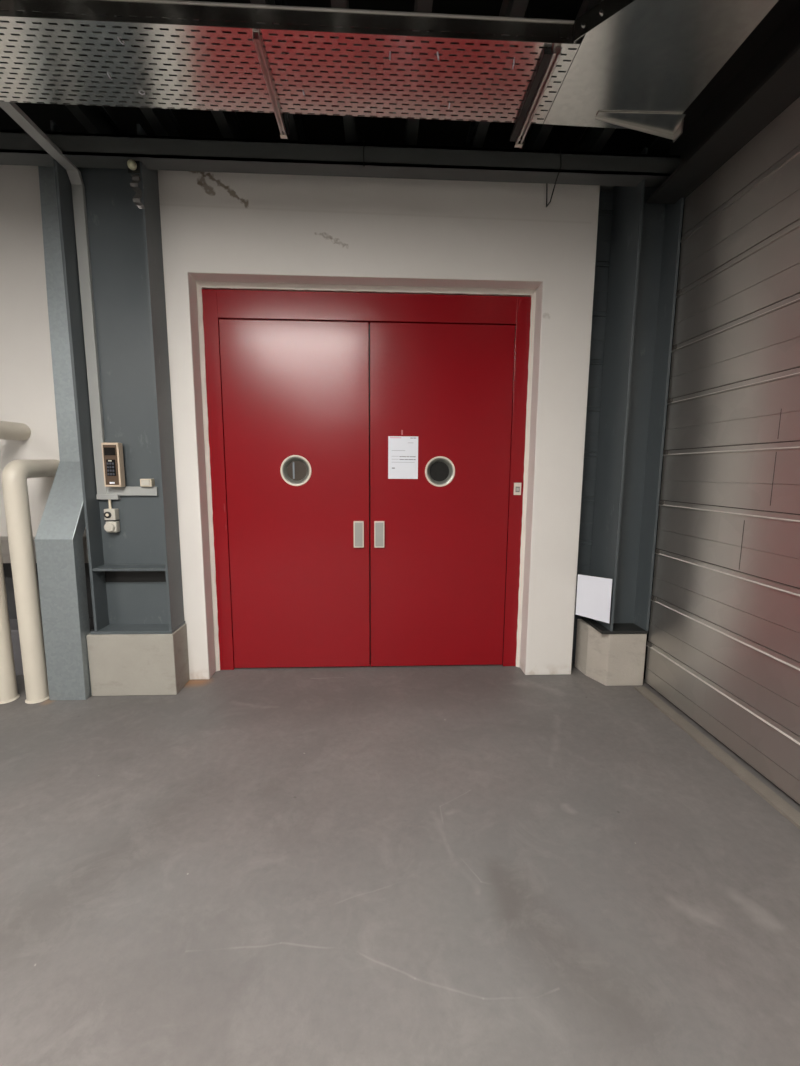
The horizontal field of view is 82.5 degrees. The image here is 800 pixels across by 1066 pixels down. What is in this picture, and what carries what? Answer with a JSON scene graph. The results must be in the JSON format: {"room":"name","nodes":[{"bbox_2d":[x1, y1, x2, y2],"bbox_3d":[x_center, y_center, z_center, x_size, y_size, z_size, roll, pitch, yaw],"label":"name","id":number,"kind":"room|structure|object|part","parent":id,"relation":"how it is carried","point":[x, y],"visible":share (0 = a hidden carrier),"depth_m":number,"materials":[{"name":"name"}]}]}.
{"room":"loading bay","nodes":[
{"label":"loading bay","id":0,"kind":"room"},
{"bbox_2d":[0,165,85,535],"bbox_3d":[-3.925,-1.235,3.292,4.600,2.630,0.300,0,8,-3],"label":"wall","id":1,"kind":"structure","parent":0,"point":[27,395],"depth_m":3.18,"materials":[{"name":"white paint"}]},
{"bbox_2d":[0,536,88,562],"bbox_3d":[-4.157,0.121,3.219,4.132,0.170,0.190,0,8,-3],"label":"guard rail","id":2,"kind":"object","parent":1,"relation":"attached to","point":[4,542],"visible":0.02,"depth_m":3.22,"materials":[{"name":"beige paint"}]},
{"bbox_2d":[3,563,92,618],"bbox_3d":[-3.940,0.392,3.614,4.600,0.700,0.100,0,8,-3],"label":"recess","id":3,"kind":"structure","parent":1,"relation":"attached to","point":[6,566],"depth_m":3.62,"materials":[{"name":"black"}]},
{"bbox_2d":[33,0,582,47],"bbox_3d":[-1.944,-2.939,-1.853,8.500,0.200,10.800,0,8,-3],"label":"ceiling","id":4,"kind":"structure","parent":0,"point":[543,9],"depth_m":3.03,"materials":[{"name":"black metal"}]},
{"bbox_2d":[253,0,289,138],"bbox_3d":[-0.597,-2.715,2.083,0.050,1.286,0.563,0,8,-3],"label":"hanger","id":5,"kind":"object","parent":4,"relation":"hanging from","point":[258,44],"visible":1,"depth_m":2.15,"materials":[{"name":"metal"}]},
{"bbox_3d":[-0.610,-2.752,2.324,0.010,1.276,0.010,0,8,-3],"label":"threaded rod","id":6,"kind":"part","parent":5,"relation":"part of","materials":[{"name":"black metal"}]},
{"bbox_3d":[-0.589,-2.755,2.346,0.010,1.276,0.010,0,8,-3],"label":"threaded rod","id":7,"kind":"part","parent":5,"relation":"part of","materials":[{"name":"black metal"}]},
{"bbox_2d":[514,0,561,147],"bbox_3d":[0.670,-2.714,2.140,0.053,1.286,0.563,0,8,-3],"label":"hanger","id":8,"kind":"object","parent":4,"relation":"hanging from","point":[556,52],"visible":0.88,"depth_m":2.19,"materials":[{"name":"metal"}]},
{"bbox_2d":[0,0,579,123],"bbox_3d":[-1.205,-2.141,2.064,3.925,0.095,0.456,0,8,-3],"label":"cable tray","id":9,"kind":"object","parent":8,"relation":"hanging from","point":[284,15],"visible":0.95,"depth_m":2.01,"materials":[{"name":"metal"}]},
{"bbox_2d":[510,48,551,141],"bbox_3d":[0.624,-2.102,2.217,0.033,0.022,0.525,0,8,-3],"label":"support strut","id":10,"kind":"object","parent":9,"relation":"attached to","point":[547,52],"visible":1,"depth_m":2.16,"materials":[{"name":"black metal"}]},
{"bbox_2d":[543,0,778,141],"bbox_3d":[1.147,-1.997,1.244,0.762,0.117,2.403,0,8,-3],"label":"duct","id":11,"kind":"object","parent":9,"relation":"attached to","point":[642,56],"depth_m":2.00,"materials":[{"name":"metal"}]},
{"bbox_3d":[1.237,-2.129,2.369,0.482,0.075,0.148,0,8,-3],"label":"angle bracket","id":12,"kind":"part","parent":11,"relation":"part of","materials":[{"name":"silver metal"}]},
{"bbox_3d":[0.648,-2.116,2.493,0.040,0.004,0.023,0,8,-3],"label":"plate","id":13,"kind":"part","parent":8,"relation":"part of","materials":[{"name":"silver metal"}]},
{"bbox_3d":[0.659,-2.752,2.380,0.010,1.276,0.010,0,8,-3],"label":"threaded rod","id":14,"kind":"part","parent":8,"relation":"part of","materials":[{"name":"black metal"}]},
{"bbox_3d":[0.680,-2.755,2.403,0.010,1.276,0.010,0,8,-3],"label":"threaded rod","id":15,"kind":"part","parent":8,"relation":"part of","materials":[{"name":"black metal"}]},
{"bbox_2d":[0,29,644,153],"bbox_3d":[-2.191,-1.270,3.668,8.500,4.600,0.300,0,8,-3],"label":"ceiling","id":16,"kind":"structure","parent":0,"point":[194,123],"depth_m":3.35,"materials":[{"name":"metal"}]},
{"bbox_2d":[0,10,122,133],"bbox_3d":[-1.952,-2.552,1.680,0.070,0.200,3.290,0,8,-3],"label":"joist","id":17,"kind":"object","parent":16,"relation":"attached to","point":[95,119],"visible":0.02,"depth_m":2.93,"materials":[{"name":"grey paint"}]},
{"bbox_2d":[82,14,185,136],"bbox_3d":[-1.512,-2.552,1.700,0.070,0.200,3.290,0,8,-3],"label":"joist","id":18,"kind":"object","parent":16,"relation":"attached to","point":[163,122],"visible":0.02,"depth_m":2.94,"materials":[{"name":"grey paint"}]},
{"bbox_2d":[167,0,245,138],"bbox_3d":[-1.082,-2.552,1.719,0.070,0.200,3.290,0,8,-3],"label":"joist","id":19,"kind":"object","parent":16,"relation":"attached to","point":[228,123],"visible":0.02,"depth_m":2.95,"materials":[{"name":"grey paint"}]},
{"bbox_2d":[250,0,305,140],"bbox_3d":[-0.653,-2.552,1.738,0.070,0.200,3.290,0,8,-3],"label":"joist","id":20,"kind":"object","parent":16,"relation":"attached to","point":[296,128],"visible":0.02,"depth_m":2.91,"materials":[{"name":"grey paint"}]},
{"bbox_2d":[331,0,357,142],"bbox_3d":[-0.273,-2.552,1.755,0.070,0.200,3.290,0,8,-3],"label":"joist","id":21,"kind":"object","parent":16,"relation":"attached to","point":[350,123],"visible":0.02,"depth_m":2.87,"materials":[{"name":"grey paint"}]},
{"bbox_2d":[404,0,432,145],"bbox_3d":[0.136,-2.552,1.773,0.070,0.200,3.290,0,8,-3],"label":"joist","id":22,"kind":"object","parent":16,"relation":"attached to","point":[412,125],"visible":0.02,"depth_m":2.86,"materials":[{"name":"grey paint"}]},
{"bbox_2d":[465,0,528,147],"bbox_3d":[0.586,-2.552,1.793,0.070,0.200,3.290,0,8,-3],"label":"joist","id":23,"kind":"object","parent":16,"relation":"attached to","point":[477,133],"visible":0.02,"depth_m":2.66,"materials":[{"name":"grey paint"}]},
{"bbox_2d":[519,0,602,149],"bbox_3d":[0.996,-2.551,1.811,0.070,0.200,3.290,0,8,-3],"label":"joist","id":24,"kind":"object","parent":16,"relation":"attached to","point":[536,136],"visible":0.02,"depth_m":2.96,"materials":[{"name":"grey paint"}]},
{"bbox_2d":[573,127,615,152],"bbox_3d":[1.405,-2.551,1.830,0.070,0.200,3.290,0,8,-3],"label":"joist","id":25,"kind":"object","parent":16,"relation":"attached to","point":[593,139],"visible":0.02,"depth_m":3.15,"materials":[{"name":"grey paint"}]},
{"bbox_2d":[158,170,599,679],"bbox_3d":[-0.131,-0.668,3.383,2.914,3.510,0.328,0,8,-3],"label":"wall","id":26,"kind":"structure","parent":0,"point":[216,226],"depth_m":3.08,"materials":[{"name":"white paint"}]},
{"bbox_2d":[219,319,369,667],"bbox_3d":[-0.761,-0.228,3.432,1.056,2.592,0.084,0,8,-3],"label":"door","id":27,"kind":"structure","parent":26,"relation":"in","point":[295,394],"depth_m":3.41,"materials":[{"name":"red paint"}]},
{"bbox_3d":[-0.774,-0.469,3.429,0.158,0.158,0.004,0,8,-3],"label":"porthole glass","id":28,"kind":"part","parent":27,"relation":"part of","materials":[{"name":"grey glass"}]},
{"bbox_3d":[-0.313,0.010,3.459,0.076,0.200,0.031,0,8,-3],"label":"handle","id":29,"kind":"part","parent":27,"relation":"part of","materials":[{"name":"silver metal"}]},
{"bbox_2d":[196,281,535,670],"bbox_3d":[-0.230,-0.322,3.468,2.360,2.800,0.084,0,8,-3],"label":"door frame","id":30,"kind":"structure","parent":26,"relation":"attached to","point":[218,304],"depth_m":3.29,"materials":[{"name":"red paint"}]},
{"bbox_2d":[369,324,370,663],"bbox_3d":[-0.233,-0.353,3.544,2.380,2.840,0.085,0,8,-3],"label":"backing","id":31,"kind":"object","parent":26,"relation":"attached to","point":[369,324],"visible":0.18,"depth_m":3.51,"materials":[{"name":"black plastic"}]},
{"bbox_2d":[370,322,514,666],"bbox_3d":[0.303,-0.228,3.479,1.055,2.592,0.084,0,8,-3],"label":"door","id":32,"kind":"structure","parent":26,"relation":"in","point":[438,538],"depth_m":3.46,"materials":[{"name":"red paint"}]},
{"bbox_3d":[-0.157,0.010,3.466,0.076,0.200,0.031,0,8,-3],"label":"handle","id":33,"kind":"part","parent":32,"relation":"part of","materials":[{"name":"silver metal"}]},
{"bbox_2d":[388,436,417,478],"bbox_3d":[0.024,-0.562,3.409,0.223,0.313,0.004,0,8,-3],"label":"paper notice","id":34,"kind":"object","parent":32,"relation":"attached to","point":[402,450],"visible":1,"depth_m":3.41,"materials":[{"name":"white paper"}]},
{"bbox_3d":[0.299,-0.468,3.477,0.158,0.158,0.004,0,8,-3],"label":"porthole glass","id":35,"kind":"part","parent":32,"relation":"part of","materials":[{"name":"black glass"}]},
{"bbox_2d":[514,483,520,494],"bbox_3d":[0.893,-0.335,3.466,0.055,0.092,0.016,0,8,-3],"label":"switch","id":36,"kind":"object","parent":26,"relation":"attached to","point":[517,486],"visible":1,"depth_m":3.46,"materials":[{"name":"beige plastic"}]},
{"bbox_2d":[576,574,611,622],"bbox_3d":[1.408,0.471,3.324,0.004,0.323,0.252,-7,10,-41],"label":"card","id":37,"kind":"object","parent":26,"relation":"attached to","point":[593,600],"visible":1,"depth_m":3.32,"materials":[{"name":"white paper"}]},
{"bbox_2d":[600,186,613,191],"bbox_3d":[-0.042,-2.440,3.053,3.062,0.088,0.190,0,8,-3],"label":"beam","id":38,"kind":"structure","parent":26,"relation":"on","point":[602,188],"depth_m":3.19,"materials":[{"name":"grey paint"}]},
{"bbox_2d":[0,661,799,1065],"bbox_3d":[-1.969,1.831,-1.304,8.500,0.200,10.600,0,8,-3],"label":"floor","id":39,"kind":"structure","parent":0,"point":[432,865],"depth_m":1.76,"materials":[{"name":"paint"}]},
{"bbox_2d":[0,421,30,703],"bbox_3d":[-2.682,0.175,3.142,0.140,1.872,0.492,-1,8,-6],"label":"pipe","id":40,"kind":"object","parent":39,"relation":"on","point":[8,430],"visible":1,"depth_m":3.04,"materials":[{"name":"beige metal"}]},
{"bbox_2d":[1,459,59,703],"bbox_3d":[-2.474,0.302,3.168,0.140,1.617,0.492,-1,8,-6],"label":"pipe","id":41,"kind":"object","parent":39,"relation":"on","point":[15,474],"visible":0.97,"depth_m":2.96,"materials":[{"name":"beige metal"}]},
{"bbox_2d":[9,618,93,674],"bbox_3d":[-4.202,0.875,3.537,4.070,0.360,0.360,0,8,-3],"label":"ledge","id":42,"kind":"object","parent":39,"relation":"on","point":[13,622],"depth_m":3.42,"materials":[{"name":"grey paint"}]},
{"bbox_2d":[34,166,91,699],"bbox_3d":[-2.221,-0.676,3.014,0.280,3.600,0.352,0,8,-3],"label":"duct","id":43,"kind":"object","parent":39,"relation":"on","point":[58,540],"visible":0.58,"depth_m":3.01,"materials":[{"name":"grey metal"}]},
{"bbox_2d":[50,120,184,634],"bbox_3d":[-1.827,-0.893,3.080,0.543,3.143,0.378,0,8,-3],"label":"steel column","id":44,"kind":"structure","parent":39,"relation":"on","point":[135,571],"depth_m":3.01,"materials":[{"name":"grey metal"}]},
{"bbox_2d":[0,102,158,499],"bbox_3d":[-1.845,-1.211,2.714,0.410,2.055,0.565,0,8,-3],"label":"pipe","id":45,"kind":"object","parent":44,"relation":"attached to","point":[78,188],"visible":0.93,"depth_m":2.93,"materials":[{"name":"grey plastic"}]},
{"bbox_2d":[104,500,119,532],"bbox_3d":[-1.946,-0.115,3.109,0.102,0.216,0.070,0,8,-3],"label":"switch","id":46,"kind":"object","parent":44,"relation":"attached to","point":[111,516],"visible":1,"depth_m":3.08,"materials":[{"name":"beige plastic"}]},
{"bbox_2d":[101,443,124,486],"bbox_3d":[-1.910,-0.453,3.041,0.108,0.290,0.063,0,8,-3],"label":"intercom","id":47,"kind":"object","parent":44,"relation":"attached to","point":[112,453],"visible":1,"depth_m":3.02,"materials":[{"name":"plastic"}]},
{"bbox_2d":[127,159,140,173],"bbox_3d":[-1.592,-2.189,2.716,0.070,0.065,0.040,0,8,-3],"label":"lamp","id":48,"kind":"object","parent":44,"relation":"attached to","point":[133,166],"visible":1,"depth_m":2.73,"materials":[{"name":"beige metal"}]},
{"bbox_2d":[130,174,144,208],"bbox_3d":[-1.581,-2.055,2.744,0.076,0.187,0.018,0,8,-3],"label":"strip","id":49,"kind":"object","parent":48,"relation":"hanging from","point":[135,178],"visible":1,"depth_m":2.74,"materials":[{"name":"grey metal"}]},
{"bbox_3d":[-1.837,0.655,3.285,0.543,0.020,0.368,0,8,-3],"label":"plate","id":50,"kind":"part","parent":44,"relation":"part of","materials":[{"name":"blue paint"}]},
{"bbox_2d":[140,479,154,486],"bbox_3d":[-1.714,-0.341,3.096,0.075,0.052,0.054,0,8,-3],"label":"light switch","id":51,"kind":"object","parent":44,"relation":"attached to","point":[143,482],"visible":1,"depth_m":3.07,"materials":[{"name":"beige plastic"}]},
{"bbox_2d":[0,130,679,187],"bbox_3d":[-2.198,-2.283,2.711,8.000,0.115,0.120,0,8,-3],"label":"beam","id":52,"kind":"structure","parent":44,"relation":"attached to","point":[17,147],"depth_m":2.76,"materials":[{"name":"grey metal"}]},
{"bbox_2d":[363,141,364,166],"bbox_3d":[-0.217,-2.271,2.733,0.012,0.140,0.008,-3,9,-25],"label":"hanging wire","id":53,"kind":"object","parent":52,"relation":"hanging from","point":[363,141],"visible":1,"depth_m":2.73,"materials":[{"name":"black metal"}]},
{"bbox_2d":[546,150,561,206],"bbox_3d":[0.972,-2.246,2.913,0.025,0.245,0.258,0,8,-2],"label":"wire","id":54,"kind":"object","parent":52,"relation":"hanging from","point":[560,150],"visible":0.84,"depth_m":2.86,"materials":[{"name":"black metal"}]},
{"bbox_2d":[86,623,189,695],"bbox_3d":[-1.849,0.862,3.458,0.575,0.437,0.680,0,8,-3],"label":"concrete plinth","id":55,"kind":"object","parent":39,"relation":"on","point":[119,664],"visible":0.59,"depth_m":3.13,"materials":[{"name":"grey concrete"}]},
{"bbox_2d":[575,619,646,685],"bbox_3d":[1.594,0.899,3.483,0.364,0.398,0.345,0,8,-3],"label":"concrete plinth","id":56,"kind":"object","parent":39,"relation":"on","point":[608,659],"visible":0.86,"depth_m":3.33,"materials":[{"name":"grey concrete"}]},
{"bbox_2d":[581,148,683,633],"bbox_3d":[1.620,-0.865,3.250,0.340,3.162,0.372,0,8,-3],"label":"steel column","id":57,"kind":"structure","parent":39,"relation":"on","point":[645,237],"depth_m":3.19,"materials":[{"name":"grey metal"}]},
{"bbox_3d":[1.611,0.692,3.447,0.340,0.023,0.342,0,8,-3],"label":"plate","id":58,"kind":"part","parent":57,"relation":"part of","materials":[{"name":"black metal"}]},
{"bbox_2d":[634,686,799,828],"bbox_3d":[1.947,1.765,-1.442,0.077,0.016,9.600,0,8,-3],"label":"kerb","id":59,"kind":"object","parent":39,"relation":"on","point":[759,787],"visible":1,"depth_m":2.46,"materials":[{"name":"concrete"}]},
{"bbox_2d":[572,188,613,660],"bbox_3d":[1.579,-0.723,3.491,0.505,3.550,0.050,0,8,-3],"label":"wall","id":60,"kind":"structure","parent":0,"point":[606,199],"depth_m":3.42,"materials":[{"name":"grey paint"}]},
{"bbox_2d":[643,133,684,678],"bbox_3d":[2.177,-0.560,-1.345,0.220,4.600,10.800,0,8,-3],"label":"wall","id":61,"kind":"structure","parent":0,"point":[648,138],"depth_m":3.31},
{"bbox_2d":[645,97,799,803],"bbox_3d":[2.035,0.120,-1.642,0.050,3.270,9.640,0,8,-3],"label":"wall","id":62,"kind":"structure","parent":0,"point":[724,637],"depth_m":2.50,"materials":[{"name":"grey metal"}]},
{"bbox_2d":[647,289,781,646],"bbox_3d":[1.821,-0.322,2.699,0.012,2.410,0.895,0,8,-3],"label":"seam","id":63,"kind":"structure","parent":62,"relation":"attached to","point":[661,502],"depth_m":3.03,"materials":[{"name":"grey metal"}]},
{"bbox_2d":[646,0,799,203],"bbox_3d":[1.940,-1.653,-1.858,0.260,0.340,9.700,0,8,-3],"label":"beam","id":64,"kind":"structure","parent":62,"relation":"on","point":[760,80],"depth_m":2.32,"materials":[{"name":"black metal"}]}
]}

